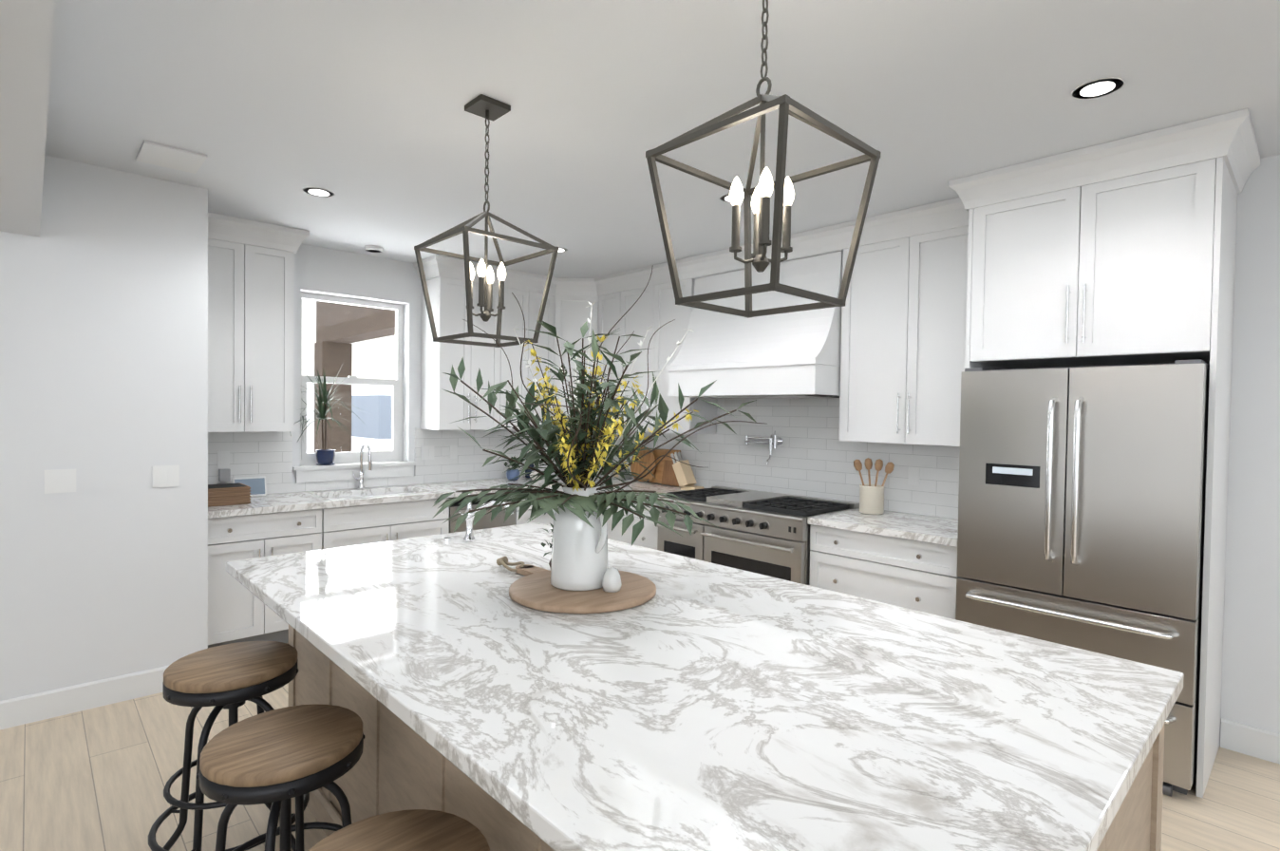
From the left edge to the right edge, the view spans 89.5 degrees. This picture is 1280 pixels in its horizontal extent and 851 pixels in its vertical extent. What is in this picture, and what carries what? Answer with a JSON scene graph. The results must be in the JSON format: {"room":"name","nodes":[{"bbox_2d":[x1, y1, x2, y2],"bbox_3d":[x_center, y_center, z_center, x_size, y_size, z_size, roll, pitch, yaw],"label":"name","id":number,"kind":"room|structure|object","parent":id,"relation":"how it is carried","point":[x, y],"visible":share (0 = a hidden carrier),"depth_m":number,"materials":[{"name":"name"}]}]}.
{"room":"kitchen","nodes":[
{"label":"kitchen","id":0,"kind":"room"},
{"bbox_2d":[0,642,1279,850],"bbox_3d":[-0.158,1.566,0.799,11.000,0.100,9.300,0,2,-43],"label":"floor","id":1,"kind":"structure","parent":0,"point":[93,780],"depth_m":2.59,"materials":[{"name":"brown wood"}]},
{"bbox_2d":[147,640,309,850],"bbox_3d":[-1.368,1.129,2.173,0.460,0.685,0.460,0,2,-43],"label":"bar stool","id":2,"kind":"object","parent":1,"relation":"on","point":[232,677],"visible":0.69,"depth_m":2.09,"materials":[{"name":"brown wood"}]},
{"bbox_2d":[207,508,337,648],"bbox_3d":[-2.538,0.975,4.284,0.744,0.874,0.632,0,2,-43],"label":"base cabinet","id":3,"kind":"object","parent":1,"relation":"on","point":[235,614],"depth_m":3.99,"materials":[{"name":"white wood"}]},
{"bbox_2d":[207,474,610,520],"bbox_3d":[-1.574,0.512,5.162,3.354,0.040,0.657,0,2,-43],"label":"countertop","id":4,"kind":"structure","parent":3,"relation":"on","point":[291,502],"depth_m":4.55,"materials":[{"name":"white stone"}]},
{"bbox_2d":[207,482,250,507],"bbox_3d":[-2.669,0.440,4.128,0.262,0.112,0.272,0,2,-43],"label":"wooden box","id":5,"kind":"object","parent":4,"relation":"on","point":[227,494],"visible":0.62,"depth_m":4.05,"materials":[{"name":"brown wood"}]},
{"bbox_2d":[232,475,266,496],"bbox_3d":[-2.683,0.422,4.442,0.200,0.134,0.040,0,2,-43],"label":"picture frame","id":6,"kind":"object","parent":4,"relation":"on","point":[257,485],"visible":0.68,"depth_m":4.46,"materials":[{"name":"blue"}]},
{"bbox_2d":[351,442,372,489],"bbox_3d":[-2.108,0.311,4.895,0.108,0.356,0.214,0,2,-43],"label":"sink faucet","id":7,"kind":"object","parent":4,"relation":"on","point":[360,479],"visible":0.98,"depth_m":4.95,"materials":[{"name":"silver metal"}]},
{"bbox_2d":[503,456,520,480],"bbox_3d":[-1.121,0.379,5.739,0.186,0.213,0.227,0,2,-43],"label":"plant pot","id":8,"kind":"object","parent":4,"relation":"on","point":[511,474],"visible":0.56,"depth_m":5.71,"materials":[{"name":"blue ceramic"}]},
{"bbox_2d":[525,463,534,477],"bbox_3d":[-1.020,0.380,5.972,0.086,0.205,0.086,0,2,-43],"label":"bottle vase","id":9,"kind":"object","parent":4,"relation":"on","point":[530,470],"visible":0.38,"depth_m":5.94,"materials":[{"name":"blue"}]},
{"bbox_2d":[529,470,540,479],"bbox_3d":[-0.942,0.448,5.787,0.106,0.078,0.084,0,2,-43],"label":"mug","id":10,"kind":"object","parent":4,"relation":"on","point":[534,473],"visible":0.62,"depth_m":5.76,"materials":[{"name":"white ceramic"}]},
{"bbox_2d":[611,463,629,480],"bbox_3d":[-0.179,0.410,5.944,0.125,0.170,0.195,0,2,-43],"label":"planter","id":11,"kind":"object","parent":4,"relation":"on","point":[627,477],"visible":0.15,"depth_m":5.91,"materials":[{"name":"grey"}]},
{"bbox_2d":[196,703,364,850],"bbox_3d":[-0.950,1.156,1.730,0.470,0.660,0.470,0,2,-43],"label":"bar stool","id":12,"kind":"object","parent":1,"relation":"on","point":[279,759],"visible":0.96,"depth_m":1.67,"materials":[{"name":"brown wood"}]},
{"bbox_2d":[329,489,449,546],"bbox_3d":[-2.010,0.973,4.783,0.959,0.874,0.632,0,2,-43],"label":"base cabinet","id":13,"kind":"object","parent":1,"relation":"on","point":[356,524],"depth_m":4.59,"materials":[{"name":"white wood"}]},
{"bbox_2d":[308,809,489,850],"bbox_3d":[-0.483,1.173,1.236,0.520,0.660,0.520,0,2,-43],"label":"bar stool","id":14,"kind":"object","parent":1,"relation":"on","point":[419,830],"visible":1,"depth_m":1.33,"materials":[{"name":"brown wood"}]},
{"bbox_2d":[448,493,515,533],"bbox_3d":[-1.425,0.974,5.291,0.577,0.868,0.683,0,2,-43],"label":"dishwasher","id":15,"kind":"object","parent":1,"relation":"on","point":[484,521],"visible":0.1,"depth_m":5.07,"materials":[{"name":"silver metal"}]},
{"bbox_2d":[515,487,564,525],"bbox_3d":[-0.802,0.967,5.924,1.187,0.874,0.632,0,2,-43],"label":"base cabinet","id":16,"kind":"object","parent":1,"relation":"on","point":[546,518],"depth_m":5.39,"materials":[{"name":"white wood"}]},
{"bbox_2d":[597,489,660,549],"bbox_3d":[0.086,0.991,5.389,0.632,0.874,0.897,0,2,-43],"label":"base cabinet","id":17,"kind":"object","parent":1,"relation":"on","point":[648,536],"depth_m":5.05,"materials":[{"name":"white wood"}]},
{"bbox_2d":[594,478,685,496],"bbox_3d":[0.012,0.529,5.446,0.657,0.040,1.110,0,2,-43],"label":"countertop","id":18,"kind":"structure","parent":17,"relation":"on","point":[636,485],"depth_m":5.38,"materials":[{"name":"white stone"}]},
{"bbox_2d":[630,447,680,486],"bbox_3d":[0.164,0.350,5.641,0.117,0.309,0.655,0,2,-43],"label":"cutting boards","id":19,"kind":"object","parent":18,"relation":"on","point":[663,472],"visible":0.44,"depth_m":5.65,"materials":[{"name":"brown wood"}]},
{"bbox_2d":[670,451,703,489],"bbox_3d":[0.377,0.367,5.236,0.110,0.300,0.281,0,2,-43],"label":"knife block","id":20,"kind":"object","parent":18,"relation":"on","point":[685,476],"visible":0.94,"depth_m":5.22,"materials":[{"name":"beige wood"}]},
{"bbox_2d":[288,624,1164,850],"bbox_3d":[-0.146,1.053,2.115,1.408,0.873,2.756,0,2,-43],"label":"kitchen island","id":21,"kind":"object","parent":1,"relation":"on","point":[400,764],"depth_m":1.87,"materials":[{"name":"beige wood"}]},
{"bbox_2d":[225,522,1183,850],"bbox_3d":[-0.160,0.595,2.085,1.490,0.040,2.780,0,2,-43],"label":"island countertop","id":22,"kind":"structure","parent":21,"relation":"on","point":[695,705],"depth_m":1.39,"materials":[{"name":"stone"}]},
{"bbox_2d":[443,493,513,541],"bbox_3d":[-0.758,0.433,3.031,0.226,0.225,0.273,0,2,-43],"label":"faucet","id":23,"kind":"object","parent":22,"relation":"on","point":[469,536],"visible":0.65,"depth_m":3.04,"materials":[{"name":"silver metal"}]},
{"bbox_2d":[541,522,553,567],"bbox_3d":[-0.309,0.468,2.497,0.173,0.189,0.180,0,2,-43],"label":"greenery sprig","id":24,"kind":"object","parent":22,"relation":"on","point":[543,545],"visible":0.15,"depth_m":2.49,"materials":[{"name":"green plant"}]},
{"bbox_2d":[496,556,656,613],"bbox_3d":[-0.283,0.545,2.310,0.500,0.043,0.758,0,2,-43],"label":"serving board","id":25,"kind":"object","parent":22,"relation":"on","point":[535,588],"visible":0.73,"depth_m":2.11,"materials":[{"name":"brown wood"}]},
{"bbox_2d":[432,268,763,592],"bbox_3d":[-0.132,0.020,2.137,1.134,1.056,1.210,0,2,-43],"label":"flowers","id":26,"kind":"object","parent":25,"relation":"on","point":[581,516],"visible":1,"depth_m":2.13,"materials":[{"name":"green plant"}]},
{"bbox_2d":[654,485,859,584],"bbox_3d":[0.773,0.979,4.556,0.751,0.950,1.242,0,2,-43],"label":"range","id":27,"kind":"object","parent":1,"relation":"on","point":[764,533],"visible":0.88,"depth_m":4.28,"materials":[{"name":"silver metal"}]},
{"bbox_2d":[809,524,959,619],"bbox_3d":[1.552,1.043,3.837,0.632,0.874,0.862,0,2,-43],"label":"base cabinet","id":28,"kind":"object","parent":1,"relation":"on","point":[907,560],"depth_m":3.58,"materials":[{"name":"white wood"}]},
{"bbox_2d":[808,508,958,546],"bbox_3d":[1.549,0.584,3.819,0.657,0.040,0.867,0,2,-43],"label":"countertop","id":29,"kind":"structure","parent":28,"relation":"on","point":[925,529],"depth_m":3.71,"materials":[{"name":"white stone"}]},
{"bbox_2d":[853,457,894,514],"bbox_3d":[1.478,0.382,4.100,0.156,0.348,0.264,0,2,-43],"label":"utensil crock","id":30,"kind":"object","parent":29,"relation":"on","point":[871,498],"visible":1,"depth_m":4.05,"materials":[{"name":"beige ceramic"}]},
{"bbox_2d":[955,358,1209,796],"bbox_3d":[2.119,0.615,3.098,0.786,1.775,0.906,0,2,-43],"label":"refrigerator","id":31,"kind":"object","parent":1,"relation":"on","point":[1082,496],"visible":0.73,"depth_m":2.79,"materials":[{"name":"silver metal"}]},
{"bbox_2d":[948,108,1260,797],"bbox_3d":[2.174,0.138,3.131,0.691,2.728,1.106,0,2,-43],"label":"cabinet","id":32,"kind":"object","parent":1,"relation":"on","point":[1120,252],"visible":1,"depth_m":2.84,"materials":[{"name":"white wood"}]},
{"bbox_2d":[0,154,1279,745],"bbox_3d":[-0.148,0.151,0.781,11.000,2.730,9.330,0,2,-43],"label":"wall","id":33,"kind":"structure","parent":0,"point":[104,352],"depth_m":3.23,"materials":[{"name":"white paint"}]},
{"bbox_2d":[44,469,75,493],"bbox_3d":[-2.841,0.273,3.167,0.116,0.115,0.008,0,2,-43],"label":"outlet","id":34,"kind":"object","parent":33,"relation":"attached to","point":[60,480],"depth_m":3.17,"materials":[{"name":"white plastic"}]},
{"bbox_2d":[0,665,169,729],"bbox_3d":[-4.421,1.371,1.709,5.554,0.132,0.014,0,2,-43],"label":"baseboard","id":35,"kind":"structure","parent":33,"relation":"attached to","point":[59,702],"depth_m":3.23,"materials":[{"name":"white"}]},
{"bbox_2d":[151,464,179,487],"bbox_3d":[-2.536,0.271,3.456,0.116,0.115,0.008,0,2,-43],"label":"outlet","id":36,"kind":"object","parent":33,"relation":"attached to","point":[162,476],"depth_m":3.45,"materials":[{"name":"white plastic"}]},
{"bbox_2d":[207,211,309,432],"bbox_3d":[-2.625,-0.639,4.307,0.661,1.358,0.401,0,2,-43],"label":"upper cabinet","id":37,"kind":"object","parent":33,"relation":"attached to","point":[251,286],"visible":0.81,"depth_m":4.21,"materials":[{"name":"white wood"}]},
{"bbox_2d":[292,291,416,483],"bbox_3d":[-2.235,-0.292,5.057,0.920,1.415,0.221,0,2,-43],"label":"window","id":38,"kind":"structure","parent":33,"relation":"attached to","point":[389,463],"depth_m":5.11,"materials":[{"name":"white wood"}]},
{"bbox_2d":[289,362,377,465],"bbox_3d":[-2.236,-0.091,4.822,0.695,0.788,0.437,0,2,-43],"label":"potted plant","id":39,"kind":"object","parent":38,"relation":"on","point":[325,457],"visible":0.96,"depth_m":4.85,"materials":[{"name":"blue"}]},
{"bbox_2d":[207,428,561,493],"bbox_3d":[-1.804,0.252,5.384,3.330,0.464,0.012,0,2,-43],"label":"tile backsplash","id":40,"kind":"structure","parent":33,"relation":"attached to","point":[252,454],"depth_m":5.16,"materials":[{"name":"white tile"}]},
{"bbox_2d":[217,451,230,481],"bbox_3d":[-2.819,0.276,4.382,0.072,0.200,0.049,0,2,-43],"label":"outlet","id":41,"kind":"object","parent":40,"relation":"attached to","point":[223,457],"depth_m":4.38,"materials":[{"name":"white plastic"}]},
{"bbox_2d":[420,445,433,459],"bbox_3d":[-1.774,0.228,5.397,0.115,0.115,0.008,0,2,-43],"label":"outlet","id":42,"kind":"object","parent":40,"relation":"attached to","point":[427,451],"depth_m":5.39,"materials":[{"name":"white plastic"}]},
{"bbox_2d":[449,445,457,458],"bbox_3d":[-1.604,0.227,5.557,0.072,0.115,0.007,0,2,-43],"label":"outlet","id":43,"kind":"object","parent":40,"relation":"attached to","point":[453,449],"depth_m":5.55,"materials":[{"name":"white plastic"}]},
{"bbox_2d":[420,255,492,430],"bbox_3d":[-1.478,-0.646,5.442,0.614,1.358,0.327,0,2,-43],"label":"upper cabinet","id":44,"kind":"object","parent":33,"relation":"attached to","point":[444,277],"depth_m":5.24,"materials":[{"name":"white wood"}]},
{"bbox_2d":[492,265,553,429],"bbox_3d":[-1.082,-0.647,5.783,0.667,1.358,0.375,0,2,-43],"label":"upper cabinet","id":45,"kind":"object","parent":33,"relation":"attached to","point":[528,288],"depth_m":5.62,"materials":[{"name":"white wood"}]},
{"bbox_2d":[549,277,633,429],"bbox_3d":[-0.578,-0.646,6.058,0.667,1.358,0.667,0,2,-43],"label":"upper cabinet","id":46,"kind":"object","parent":33,"relation":"attached to","point":[572,296],"depth_m":5.86,"materials":[{"name":"white wood"}]},
{"bbox_2d":[595,284,625,431],"bbox_3d":[-0.178,-0.572,5.848,0.375,1.230,0.416,0,2,-43],"label":"upper cabinet","id":47,"kind":"object","parent":33,"relation":"attached to","point":[611,301],"depth_m":5.72,"materials":[{"name":"white wood"}]},
{"bbox_2d":[621,273,716,433],"bbox_3d":[0.208,-0.559,5.474,0.328,1.230,0.894,0,2,-43],"label":"upper cabinet","id":48,"kind":"object","parent":33,"relation":"attached to","point":[656,307],"depth_m":5.29,"materials":[{"name":"white wood"}]},
{"bbox_2d":[666,250,843,398],"bbox_3d":[0.857,-0.661,4.580,0.609,0.926,1.262,0,2,-43],"label":"range hood","id":49,"kind":"object","parent":33,"relation":"attached to","point":[795,354],"visible":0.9,"depth_m":4.34,"materials":[{"name":"white painted wood"}]},
{"bbox_2d":[591,397,959,519],"bbox_3d":[0.749,0.133,5.138,0.012,0.784,3.870,0,2,-43],"label":"tile backsplash","id":50,"kind":"structure","parent":33,"relation":"attached to","point":[813,456],"depth_m":4.64,"materials":[{"name":"white tile"}]},
{"bbox_2d":[743,431,783,464],"bbox_3d":[0.910,0.161,4.857,0.138,0.251,0.300,0,2,-43],"label":"pot filler","id":51,"kind":"object","parent":50,"relation":"attached to","point":[778,441],"visible":1,"depth_m":4.80,"materials":[{"name":"silver metal"}]},
{"bbox_2d":[838,220,968,446],"bbox_3d":[1.688,-0.506,3.907,0.328,1.230,0.858,0,2,-43],"label":"upper cabinet","id":52,"kind":"object","parent":33,"relation":"attached to","point":[903,337],"depth_m":3.80,"materials":[{"name":"white wood"}]},
{"bbox_2d":[44,0,1279,278],"bbox_3d":[-0.118,-1.263,0.742,11.000,0.100,9.300,0,2,-43],"label":"ceiling","id":53,"kind":"structure","parent":0,"point":[271,108],"depth_m":2.46,"materials":[{"name":"white paint"}]},
{"bbox_2d":[0,0,54,236],"bbox_3d":[-0.179,-1.002,0.073,0.230,0.394,8.100,0,2,-43],"label":"ceiling beam","id":54,"kind":"structure","parent":53,"relation":"attached to","point":[26,33],"depth_m":1.75,"materials":[{"name":"white paint"}]},
{"bbox_2d":[135,140,207,173],"bbox_3d":[-2.207,-1.273,3.042,0.239,0.029,0.327,0,2,-43],"label":"ceiling vent","id":55,"kind":"object","parent":53,"relation":"in","point":[166,156],"depth_m":3.08,"materials":[{"name":"white metal"}]},
{"bbox_2d":[302,187,334,196],"bbox_3d":[-1.777,-1.290,3.577,0.155,0.004,0.155,2,2,41],"label":"recessed light","id":56,"kind":"object","parent":53,"relation":"in","point":[314,191],"depth_m":3.57,"materials":[{"name":"white"}]},
{"bbox_2d":[364,244,383,252],"bbox_3d":[-1.946,-1.303,4.718,0.154,0.029,0.224,0,2,-43],"label":"recessed light","id":57,"kind":"object","parent":53,"relation":"in","point":[369,248],"depth_m":4.75,"materials":[{"name":"white"}]},
{"bbox_2d":[414,94,558,347],"bbox_3d":[-0.604,-0.791,2.541,0.405,0.926,0.405,0,2,-43],"label":"pendant lantern","id":58,"kind":"object","parent":53,"relation":"hanging from","point":[486,107],"visible":1,"depth_m":2.53,"materials":[{"name":"grey metal"}]},
{"bbox_2d":[557,246,567,252],"bbox_3d":[-0.612,-1.297,4.774,0.155,0.004,0.155,2,2,41],"label":"recessed light","id":59,"kind":"object","parent":53,"relation":"in","point":[560,250],"depth_m":4.77,"materials":[{"name":"white"}]},
{"bbox_2d":[719,193,743,202],"bbox_3d":[0.521,-1.257,3.575,0.155,0.004,0.155,1,1,8],"label":"recessed light","id":60,"kind":"object","parent":53,"relation":"in","point":[725,197],"depth_m":3.58,"materials":[{"name":"white"}]},
{"bbox_2d":[645,0,880,318],"bbox_3d":[0.302,-0.759,1.582,0.405,0.926,0.405,0,2,-43],"label":"pendant lantern","id":61,"kind":"object","parent":53,"relation":"hanging from","point":[781,184],"visible":1,"depth_m":1.58,"materials":[{"name":"grey metal"}]},
{"bbox_2d":[1071,76,1124,98],"bbox_3d":[1.653,-1.216,2.334,0.155,0.004,0.155,2,2,41],"label":"recessed light","id":62,"kind":"object","parent":53,"relation":"in","point":[1098,87],"depth_m":2.32,"materials":[{"name":"white"}]},
{"label":"outside","id":63,"kind":"structure","parent":0,"visible":0},
{"bbox_2d":[306,301,395,452],"bbox_3d":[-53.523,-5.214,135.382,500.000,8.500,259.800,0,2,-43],"label":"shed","id":64,"kind":"object","parent":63,"point":[350,314],"depth_m":7.58,"materials":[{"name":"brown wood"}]}
]}

